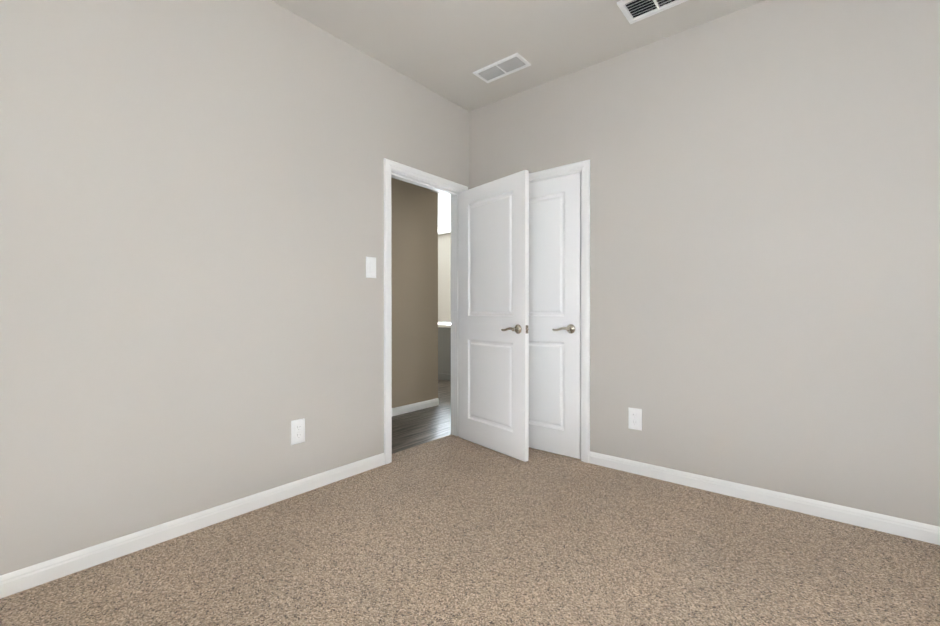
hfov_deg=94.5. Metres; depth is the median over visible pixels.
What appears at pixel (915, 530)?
baseboard
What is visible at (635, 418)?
electrical outlet
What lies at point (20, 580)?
baseboard
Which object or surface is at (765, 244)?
wall
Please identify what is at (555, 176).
door frame
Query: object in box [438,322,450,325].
island countertop
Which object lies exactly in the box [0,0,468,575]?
wall
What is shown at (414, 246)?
wall
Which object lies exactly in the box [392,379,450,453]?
floor
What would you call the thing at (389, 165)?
door frame
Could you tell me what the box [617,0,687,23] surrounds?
ceiling vent
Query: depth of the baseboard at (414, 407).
4.58 m
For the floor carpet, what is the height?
0.030 m
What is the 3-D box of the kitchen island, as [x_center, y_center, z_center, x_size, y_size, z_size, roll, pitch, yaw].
[-0.286,0.620,7.139,1.400,0.808,0.920,0,0,39]
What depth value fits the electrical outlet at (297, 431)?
2.49 m
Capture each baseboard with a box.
[0,453,384,598]
[392,398,438,415]
[589,451,939,544]
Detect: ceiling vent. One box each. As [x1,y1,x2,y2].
[473,53,530,82]
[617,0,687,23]
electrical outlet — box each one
[291,418,304,444]
[628,407,641,430]
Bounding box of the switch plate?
[366,257,375,277]
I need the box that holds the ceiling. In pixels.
[271,0,764,234]
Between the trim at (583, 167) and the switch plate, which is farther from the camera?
the trim at (583, 167)
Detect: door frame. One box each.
[384,158,467,463]
[529,171,580,182]
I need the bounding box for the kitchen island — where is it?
[438,326,450,380]
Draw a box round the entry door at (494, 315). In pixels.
[459,170,528,461]
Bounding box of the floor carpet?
[0,435,939,625]
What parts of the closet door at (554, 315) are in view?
handle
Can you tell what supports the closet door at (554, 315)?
in the wall at (765, 244)
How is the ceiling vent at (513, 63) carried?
in the ceiling
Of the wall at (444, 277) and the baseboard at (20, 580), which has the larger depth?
the wall at (444, 277)
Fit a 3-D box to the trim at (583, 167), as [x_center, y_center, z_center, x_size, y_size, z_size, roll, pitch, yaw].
[0.478,-0.012,3.281,0.898,2.095,0.018,0,0,39]
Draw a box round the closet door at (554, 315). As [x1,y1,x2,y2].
[529,172,580,458]
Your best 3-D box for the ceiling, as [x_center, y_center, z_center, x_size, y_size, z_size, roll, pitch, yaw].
[-0.966,-1.760,4.324,9.940,0.100,8.860,0,0,39]
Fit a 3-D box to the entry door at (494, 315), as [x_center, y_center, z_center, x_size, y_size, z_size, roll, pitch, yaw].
[0.159,0.019,3.298,0.149,2.015,0.772,0,0,-39]
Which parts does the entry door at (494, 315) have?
handle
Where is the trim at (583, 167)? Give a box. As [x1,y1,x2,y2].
[529,159,589,462]
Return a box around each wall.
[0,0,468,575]
[391,177,437,407]
[438,233,450,322]
[469,0,939,526]

